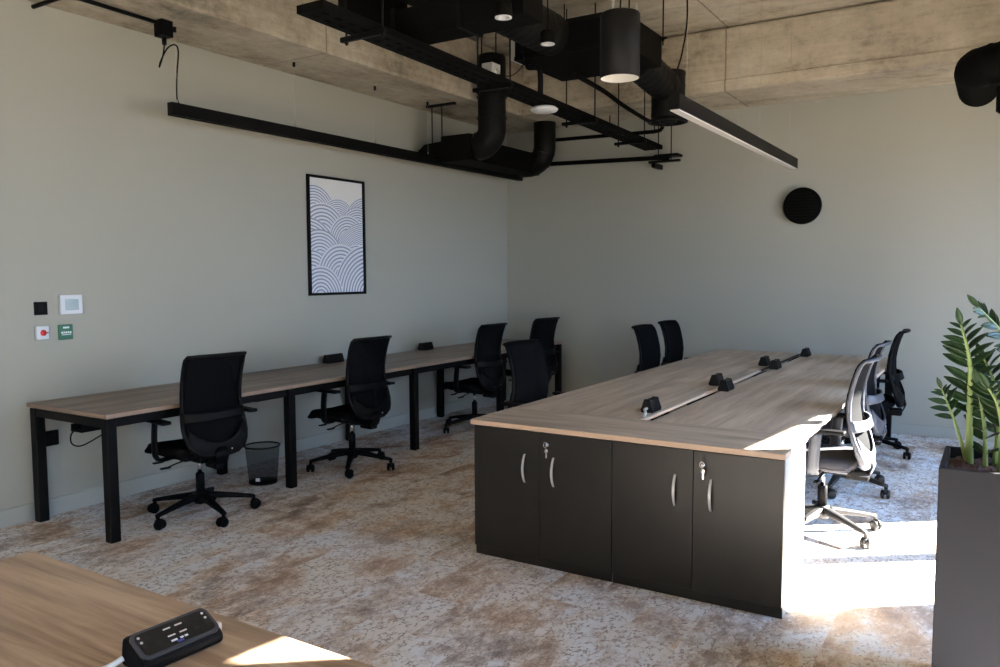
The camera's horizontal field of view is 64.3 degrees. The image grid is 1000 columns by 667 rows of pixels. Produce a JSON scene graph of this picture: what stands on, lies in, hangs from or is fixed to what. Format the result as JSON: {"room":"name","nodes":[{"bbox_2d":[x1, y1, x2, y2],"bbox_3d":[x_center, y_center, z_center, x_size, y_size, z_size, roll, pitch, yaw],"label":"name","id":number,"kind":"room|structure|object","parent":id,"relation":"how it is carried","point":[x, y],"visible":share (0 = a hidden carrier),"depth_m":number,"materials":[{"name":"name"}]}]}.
{"room":"open-plan office","nodes":[
{"label":"open-plan office","id":0,"kind":"room"},
{"bbox_2d":[0,0,507,510],"bbox_3d":[-2.981,-0.724,4.922,0.200,3.770,11.258,2,5,32],"label":"wall","id":1,"kind":"structure","parent":0,"point":[178,238],"depth_m":5.79,"materials":[{"name":"grey paint"}]},
{"bbox_2d":[34,302,47,314],"bbox_3d":[-2.857,-0.156,4.955,0.016,0.082,0.080,2,5,32],"label":"wall switch","id":2,"kind":"object","parent":1,"relation":"attached to","point":[40,308],"visible":1,"depth_m":4.95,"materials":[{"name":"black plastic"}]},
{"bbox_2d":[35,326,48,339],"bbox_3d":[-2.853,-0.004,4.963,0.025,0.084,0.077,2,5,32],"label":"switch","id":3,"kind":"object","parent":1,"relation":"attached to","point":[41,332],"visible":1,"depth_m":4.95,"materials":[{"name":"white plastic"}]},
{"bbox_2d":[46,429,58,446],"bbox_3d":[-2.842,0.661,5.001,0.022,0.095,0.135,2,5,32],"label":"wall socket","id":4,"kind":"object","parent":1,"relation":"attached to","point":[52,437],"visible":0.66,"depth_m":5.02,"materials":[{"name":"black plastic"}]},
{"bbox_2d":[52,433,57,442],"bbox_3d":[-2.813,0.659,5.029,0.002,0.055,0.036,2,5,32],"label":"outlet","id":5,"kind":"object","parent":4,"relation":"attached to","point":[54,435],"depth_m":5.03,"materials":[{"name":"black plastic"}]},
{"bbox_2d":[58,324,72,339],"bbox_3d":[-2.777,-0.009,5.090,0.019,0.094,0.089,2,5,32],"label":"switch","id":6,"kind":"object","parent":1,"relation":"attached to","point":[64,331],"visible":1,"depth_m":5.08,"materials":[{"name":"green plastic"}]},
{"bbox_2d":[58,295,82,314],"bbox_3d":[-2.755,-0.186,5.110,0.024,0.124,0.145,2,5,32],"label":"wall thermostat","id":7,"kind":"object","parent":1,"relation":"attached to","point":[68,304],"visible":1,"depth_m":5.10,"materials":[{"name":"white plastic"}]},
{"bbox_2d":[31,0,178,102],"bbox_3d":[-2.474,-1.784,5.100,0.395,0.507,0.804,2,5,32],"label":"conduit","id":8,"kind":"object","parent":1,"relation":"attached to","point":[163,28],"visible":1,"depth_m":5.17,"materials":[{"name":"black metal"}]},
{"bbox_2d":[0,389,508,528],"bbox_3d":[-2.882,1.106,5.004,0.014,0.108,11.258,2,5,32],"label":"baseboard","id":9,"kind":"structure","parent":1,"relation":"attached to","point":[61,504],"depth_m":5.92,"materials":[{"name":"grey"}]},
{"bbox_2d":[27,0,556,133],"bbox_3d":[-2.605,-2.293,4.563,0.704,0.590,11.258,2,5,32],"label":"beam","id":10,"kind":"structure","parent":1,"relation":"attached to","point":[271,34],"depth_m":6.03,"materials":[{"name":"concrete"}]},
{"bbox_2d":[306,174,366,295],"bbox_3d":[-1.456,-0.869,7.138,0.028,1.040,0.720,2,5,32],"label":"framed picture","id":11,"kind":"object","parent":1,"relation":"attached to","point":[335,207],"visible":1,"depth_m":7.12,"materials":[{"name":"black"}]},
{"bbox_2d":[0,398,993,666],"bbox_3d":[0.134,1.339,3.250,7.400,0.120,11.458,2,5,32],"label":"floor","id":12,"kind":"structure","parent":0,"point":[378,566],"depth_m":4.06,"materials":[{"name":"carpet"}]},
{"bbox_2d":[0,551,374,666],"bbox_3d":[-0.858,1.043,1.530,1.605,0.740,0.798,2,5,32],"label":"desk","id":13,"kind":"object","parent":12,"relation":"on","point":[54,613],"visible":0.92,"depth_m":1.78,"materials":[{"name":"brown wood"}]},
{"bbox_2d":[103,608,222,666],"bbox_3d":[-0.734,0.636,1.568,0.099,0.064,0.388,3,5,35],"label":"power strip","id":14,"kind":"object","parent":13,"relation":"on","point":[166,643],"visible":1,"depth_m":1.62,"materials":[{"name":"black plastic"}]},
{"bbox_2d":[143,635,161,648],"bbox_3d":[-0.701,0.614,1.593,0.028,0.015,0.036,3,5,35],"label":"socket","id":15,"kind":"object","parent":14,"relation":"attached to","point":[149,641],"depth_m":1.59,"materials":[{"name":"black plastic"}]},
{"bbox_2d":[193,615,209,627],"bbox_3d":[-0.637,0.607,1.684,0.028,0.015,0.036,3,5,35],"label":"socket","id":16,"kind":"object","parent":14,"relation":"attached to","point":[199,621],"depth_m":1.68,"materials":[{"name":"black plastic"}]},
{"bbox_2d":[144,351,260,530],"bbox_3d":[-1.894,0.631,4.995,0.668,1.048,0.673,3,5,34],"label":"chair","id":17,"kind":"object","parent":12,"relation":"on","point":[213,422],"visible":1,"depth_m":4.85,"materials":[{"name":"black fabric"}]},
{"bbox_2d":[244,441,280,485],"bbox_3d":[-1.737,0.952,5.831,0.258,0.280,0.258,2,5,32],"label":"waste bin","id":18,"kind":"object","parent":12,"relation":"on","point":[260,481],"visible":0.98,"depth_m":5.80,"materials":[{"name":"black metal"}]},
{"bbox_2d":[27,339,561,543],"bbox_3d":[-1.095,0.627,7.025,0.832,0.740,5.504,2,5,32],"label":"desk","id":19,"kind":"object","parent":12,"relation":"on","point":[105,412],"visible":0.7,"depth_m":5.42,"materials":[{"name":"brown wood"}]},
{"bbox_2d":[70,426,100,446],"bbox_3d":[-2.545,0.622,4.984,0.060,0.133,0.320,2,5,32],"label":"power cable","id":20,"kind":"object","parent":19,"relation":"hanging from","point":[77,426],"visible":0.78,"depth_m":4.89,"materials":[{"name":"black plastic"}]},
{"bbox_2d":[71,415,179,432],"bbox_3d":[-2.326,0.493,5.374,0.120,0.159,1.095,2,5,32],"label":"cable tray","id":21,"kind":"object","parent":19,"relation":"on","point":[81,428],"depth_m":4.95,"materials":[{"name":"black metal"}]},
{"bbox_2d":[322,353,343,363],"bbox_3d":[-1.473,0.218,7.045,0.078,0.076,0.198,2,5,32],"label":"power socket","id":22,"kind":"object","parent":19,"relation":"on","point":[331,358],"visible":1,"depth_m":7.01,"materials":[{"name":"black plastic"}]},
{"bbox_2d":[418,342,433,350],"bbox_3d":[-0.763,0.129,8.178,0.078,0.076,0.178,2,5,32],"label":"power socket","id":23,"kind":"object","parent":19,"relation":"on","point":[427,345],"visible":1,"depth_m":8.13,"materials":[{"name":"black plastic"}]},
{"bbox_2d":[306,335,394,478],"bbox_3d":[-1.155,0.531,6.248,0.702,1.046,0.686,3,5,36],"label":"chair","id":24,"kind":"object","parent":12,"relation":"on","point":[367,390],"visible":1,"depth_m":6.07,"materials":[{"name":"black fabric"}]},
{"bbox_2d":[440,323,507,433],"bbox_3d":[-0.269,0.413,7.755,0.680,1.046,0.704,3,5,36],"label":"chair","id":25,"kind":"object","parent":12,"relation":"on","point":[489,367],"visible":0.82,"depth_m":7.58,"materials":[{"name":"black plastic"}]},
{"bbox_2d":[505,317,559,381],"bbox_3d":[0.348,0.336,8.732,0.700,1.046,0.686,4,6,42],"label":"chair","id":26,"kind":"object","parent":12,"relation":"on","point":[542,329],"visible":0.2,"depth_m":8.59,"materials":[{"name":"black fabric"}]},
{"bbox_2d":[502,339,565,408],"bbox_3d":[0.360,0.580,5.503,0.702,1.046,0.686,3,6,39],"label":"chair","id":27,"kind":"object","parent":12,"relation":"on","point":[527,358],"visible":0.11,"depth_m":5.58,"materials":[{"name":"black fabric"}]},
{"bbox_2d":[474,425,612,581],"bbox_3d":[0.309,0.844,4.269,0.804,0.712,0.466,2,5,32],"label":"storage cabinet","id":28,"kind":"object","parent":12,"relation":"on","point":[542,499],"visible":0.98,"depth_m":4.08,"materials":[{"name":"black laminate"}]},
{"bbox_2d":[470,407,806,459],"bbox_3d":[0.653,0.488,4.041,1.635,0.027,0.454,2,5,32],"label":"countertop","id":29,"kind":"structure","parent":28,"relation":"on","point":[779,446],"depth_m":3.92,"materials":[{"name":"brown wood"}]},
{"bbox_2d":[631,324,700,414],"bbox_3d":[1.474,0.453,7.119,0.686,1.046,0.680,3,5,35],"label":"chair","id":30,"kind":"object","parent":12,"relation":"on","point":[646,334],"visible":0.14,"depth_m":7.22,"materials":[{"name":"black fabric"}]},
{"bbox_2d":[658,320,691,416],"bbox_3d":[1.855,0.401,7.779,0.701,1.046,0.688,3,5,35],"label":"chair","id":31,"kind":"object","parent":12,"relation":"on","point":[671,331],"visible":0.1,"depth_m":7.85,"materials":[{"name":"black fabric"}]},
{"bbox_2d":[516,349,897,443],"bbox_3d":[1.849,0.693,5.975,1.625,0.741,4.048,2,5,32],"label":"desk","id":32,"kind":"object","parent":12,"relation":"on","point":[800,397],"visible":0.61,"depth_m":5.13,"materials":[{"name":"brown wood"}]},
{"bbox_2d":[643,407,647,416],"bbox_3d":[0.797,0.429,4.370,0.023,0.034,0.147,1,4,14],"label":"lead","id":33,"kind":"object","parent":32,"relation":"on","point":[646,408],"visible":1,"depth_m":4.34,"materials":[{"name":"white plastic"}]},
{"bbox_2d":[640,396,661,412],"bbox_3d":[0.853,0.401,4.495,0.078,0.076,0.128,2,5,32],"label":"power socket","id":34,"kind":"object","parent":32,"relation":"on","point":[653,404],"visible":0.98,"depth_m":4.45,"materials":[{"name":"black plastic"}]},
{"bbox_2d":[708,373,723,385],"bbox_3d":[1.508,0.319,5.538,0.078,0.076,0.128,2,5,32],"label":"power socket","id":35,"kind":"object","parent":32,"relation":"on","point":[715,379],"visible":0.75,"depth_m":5.49,"materials":[{"name":"black plastic"}]},
{"bbox_2d":[718,378,734,391],"bbox_3d":[1.498,0.339,5.274,0.078,0.076,0.128,2,5,32],"label":"power socket","id":36,"kind":"object","parent":32,"relation":"on","point":[725,385],"visible":1,"depth_m":5.23,"materials":[{"name":"black plastic"}]},
{"bbox_2d":[758,356,770,365],"bbox_3d":[2.218,0.230,6.671,0.078,0.076,0.128,2,5,32],"label":"power socket","id":37,"kind":"object","parent":32,"relation":"on","point":[764,361],"visible":0.86,"depth_m":6.62,"materials":[{"name":"black plastic"}]},
{"bbox_2d":[768,359,781,369],"bbox_3d":[2.224,0.248,6.432,0.078,0.076,0.128,2,5,32],"label":"power socket","id":38,"kind":"object","parent":32,"relation":"on","point":[775,364],"visible":1,"depth_m":6.38,"materials":[{"name":"black plastic"}]},
{"bbox_2d":[800,348,810,356],"bbox_3d":[2.830,0.174,7.371,0.078,0.076,0.128,2,5,32],"label":"power socket","id":39,"kind":"object","parent":32,"relation":"on","point":[805,352],"visible":1,"depth_m":7.32,"materials":[{"name":"black plastic"}]},
{"bbox_2d":[612,441,805,618],"bbox_3d":[0.995,0.873,3.842,0.806,0.712,0.466,2,5,32],"label":"storage cabinet","id":40,"kind":"object","parent":12,"relation":"on","point":[721,529],"visible":1,"depth_m":3.65,"materials":[{"name":"black laminate"}]},
{"bbox_2d":[804,354,882,548],"bbox_3d":[1.895,0.639,4.642,0.685,1.048,0.688,-1,4,-14],"label":"chair","id":41,"kind":"object","parent":12,"relation":"on","point":[832,458],"visible":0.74,"depth_m":4.48,"materials":[{"name":"white plastic"}]},
{"bbox_2d":[805,340,891,498],"bbox_3d":[2.389,0.567,5.568,0.673,1.048,0.672,3,5,34],"label":"chair","id":42,"kind":"object","parent":12,"relation":"on","point":[873,396],"visible":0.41,"depth_m":5.38,"materials":[{"name":"grey plastic"}]},
{"bbox_2d":[844,328,910,459],"bbox_3d":[3.086,0.481,6.662,0.672,1.048,0.672,2,5,32],"label":"chair","id":43,"kind":"object","parent":12,"relation":"on","point":[895,375],"visible":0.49,"depth_m":6.47,"materials":[{"name":"black plastic"}]},
{"bbox_2d":[931,446,999,666],"bbox_3d":[1.755,0.875,2.777,0.400,0.862,0.400,2,5,32],"label":"planter","id":44,"kind":"object","parent":12,"relation":"on","point":[966,610],"visible":0.94,"depth_m":2.66,"materials":[{"name":"black"}]},
{"bbox_2d":[928,294,999,472],"bbox_3d":[1.806,0.093,2.708,0.386,0.792,0.478,-2,5,-25],"label":"leafy plant","id":45,"kind":"object","parent":44,"relation":"on","point":[982,400],"visible":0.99,"depth_m":2.82,"materials":[{"name":"green plant"}]},
{"bbox_2d":[407,0,886,55],"bbox_3d":[0.115,-2.580,2.953,7.400,0.200,11.458,2,5,32],"label":"ceiling","id":46,"kind":"structure","parent":0,"point":[703,15],"depth_m":6.86,"materials":[{"name":"concrete"}]},
{"bbox_2d":[167,27,522,180],"bbox_3d":[-0.988,-1.915,7.281,0.056,0.590,4.632,2,5,32],"label":"linear pendant","id":47,"kind":"object","parent":46,"relation":"hanging from","point":[175,109],"visible":0.82,"depth_m":6.36,"materials":[{"name":"black metal"}]},
{"bbox_2d":[399,0,437,5],"bbox_3d":[-0.775,-2.277,4.122,0.564,0.569,2.050,2,5,32],"label":"duct","id":48,"kind":"object","parent":46,"relation":"hanging from","point":[409,2],"visible":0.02,"depth_m":4.93,"materials":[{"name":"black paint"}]},
{"bbox_2d":[338,0,542,44],"bbox_3d":[-0.399,-2.203,4.820,1.380,0.826,0.240,2,5,32],"label":"duct","id":49,"kind":"object","parent":46,"relation":"hanging from","point":[439,21],"visible":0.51,"depth_m":4.71,"materials":[{"name":"black metal"}]},
{"bbox_2d":[418,33,532,174],"bbox_3d":[-0.104,-2.298,8.246,1.006,1.160,1.333,2,5,32],"label":"ventilation duct","id":50,"kind":"object","parent":46,"relation":"hanging from","point":[484,149],"visible":0.95,"depth_m":7.66,"materials":[{"name":"black metal"}]},
{"bbox_2d":[515,121,555,178],"bbox_3d":[0.409,-2.041,8.893,0.450,0.595,0.270,2,5,32],"label":"ventilation duct","id":51,"kind":"object","parent":50,"relation":"attached to","point":[543,152],"visible":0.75,"depth_m":8.75,"materials":[{"name":"black metal"}]},
{"bbox_2d":[296,0,662,150],"bbox_3d":[0.293,-2.211,6.166,0.330,1.022,4.870,2,5,32],"label":"cable tray","id":52,"kind":"object","parent":46,"relation":"hanging from","point":[359,27],"visible":0.97,"depth_m":5.21,"materials":[{"name":"black paint"}]},
{"bbox_2d":[482,52,524,76],"bbox_3d":[0.098,-1.975,5.850,0.229,0.310,0.497,2,5,32],"label":"junction box","id":53,"kind":"object","parent":52,"relation":"on","point":[491,66],"visible":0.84,"depth_m":5.69,"materials":[{"name":"silver metal"}]},
{"bbox_2d":[530,105,557,113],"bbox_3d":[0.349,-1.763,6.267,0.220,0.053,0.220,2,5,32],"label":"ceiling sensor","id":54,"kind":"object","parent":52,"relation":"attached to","point":[539,109],"visible":1,"depth_m":6.20,"materials":[{"name":"white plastic"}]},
{"bbox_2d":[494,0,511,20],"bbox_3d":[0.016,-2.129,4.223,0.096,0.889,0.096,2,5,32],"label":"spotlight","id":55,"kind":"object","parent":46,"relation":"hanging from","point":[502,9],"visible":1,"depth_m":4.22,"materials":[{"name":"black paint"}]},
{"bbox_2d":[540,0,554,46],"bbox_3d":[0.304,-2.245,5.074,0.096,0.789,0.096,2,5,32],"label":"spotlight","id":56,"kind":"object","parent":46,"relation":"hanging from","point":[547,36],"visible":1,"depth_m":5.07,"materials":[{"name":"black paint"}]},
{"bbox_2d":[511,0,667,93],"bbox_3d":[0.691,-2.282,6.223,1.000,0.893,0.802,2,5,32],"label":"ventilation duct","id":57,"kind":"object","parent":46,"relation":"hanging from","point":[581,53],"visible":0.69,"depth_m":6.08,"materials":[{"name":"black metal"}]},
{"bbox_2d":[495,5,569,55],"bbox_3d":[0.087,-2.188,5.468,0.308,0.308,1.125,2,5,32],"label":"spiral duct","id":58,"kind":"object","parent":57,"relation":"attached to","point":[527,36],"visible":0.52,"depth_m":5.64,"materials":[{"name":"black metal"}]},
{"bbox_2d":[633,60,687,125],"bbox_3d":[1.342,-2.123,6.842,0.352,0.523,0.940,2,5,32],"label":"ventilation unit","id":59,"kind":"object","parent":57,"relation":"attached to","point":[658,83],"visible":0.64,"depth_m":6.89,"materials":[{"name":"black metal"}]},
{"bbox_2d":[648,116,687,125],"bbox_3d":[1.499,-1.897,7.109,0.352,0.032,0.352,2,5,32],"label":"diffuser","id":60,"kind":"object","parent":59,"relation":"attached to","point":[655,120],"depth_m":7.07,"materials":[{"name":"black metal"}]},
{"bbox_2d":[600,0,639,82],"bbox_3d":[0.553,-1.857,3.647,0.184,1.350,0.184,2,5,32],"label":"pendant","id":61,"kind":"object","parent":46,"relation":"hanging from","point":[619,27],"visible":1,"depth_m":3.61,"materials":[{"name":"black metal"}]},
{"bbox_2d":[669,0,797,168],"bbox_3d":[1.779,-2.017,5.670,0.072,1.349,3.060,2,5,32],"label":"linear pendant","id":62,"kind":"object","parent":46,"relation":"hanging from","point":[681,105],"visible":1,"depth_m":5.15,"materials":[{"name":"black metal"}]},
{"bbox_2d":[670,109,796,168],"bbox_3d":[1.778,-1.347,5.723,0.052,0.006,3.040,2,5,32],"label":"diffuser","id":63,"kind":"object","parent":62,"relation":"attached to","point":[688,114],"depth_m":5.34,"materials":[{"name":"white"}]},
{"bbox_2d":[954,41,999,113],"bbox_3d":[4.077,-2.088,5.385,1.727,1.185,0.996,2,5,32],"label":"flexible duct","id":64,"kind":"object","parent":46,"relation":"hanging from","point":[977,72],"visible":1,"depth_m":5.49,"materials":[{"name":"black metal"}]},
{"bbox_2d":[507,83,999,430],"bbox_3d":[3.108,-0.975,7.861,7.400,3.770,0.200,2,5,32],"label":"wall","id":65,"kind":"structure","parent":0,"point":[906,181],"depth_m":7.95,"materials":[{"name":"grey paint"}]},
{"bbox_2d":[556,71,663,141],"bbox_3d":[1.120,-2.112,7.409,1.083,0.235,2.760,0,4,1],"label":"pipe","id":66,"kind":"object","parent":65,"relation":"attached to","point":[578,76],"visible":0.85,"depth_m":7.68,"materials":[{"name":"black metal"}]},
{"bbox_2d":[549,126,682,169],"bbox_3d":[1.226,-2.048,8.704,1.601,0.560,0.228,2,5,32],"label":"pipe","id":67,"kind":"object","parent":65,"relation":"attached to","point":[661,158],"visible":0.84,"depth_m":8.46,"materials":[{"name":"black metal"}]},
{"bbox_2d":[508,390,994,441],"bbox_3d":[2.981,0.860,7.959,6.786,0.098,0.014,2,5,32],"label":"baseboard","id":68,"kind":"structure","parent":65,"relation":"attached to","point":[899,428],"depth_m":7.35,"materials":[{"name":"grey"}]},
{"bbox_2d":[523,0,999,127],"bbox_3d":[3.106,-2.514,7.134,6.346,0.590,0.827,2,5,32],"label":"beam","id":69,"kind":"structure","parent":65,"relation":"attached to","point":[889,45],"depth_m":6.98,"materials":[{"name":"concrete"}]},
{"bbox_2d":[783,187,821,223],"bbox_3d":[2.953,-1.247,7.779,0.356,0.356,0.066,2,5,32],"label":"wall speaker","id":70,"kind":"object","parent":65,"relation":"attached to","point":[803,205],"visible":1,"depth_m":7.75,"materials":[{"name":"black paint"}]},
{"bbox_2d":[786,192,817,218],"bbox_3d":[2.937,-1.245,7.753,0.300,0.246,0.004,2,5,32],"label":"grille","id":71,"kind":"object","parent":70,"relation":"attached to","point":[799,205],"depth_m":7.75,"materials":[{"name":"black"}]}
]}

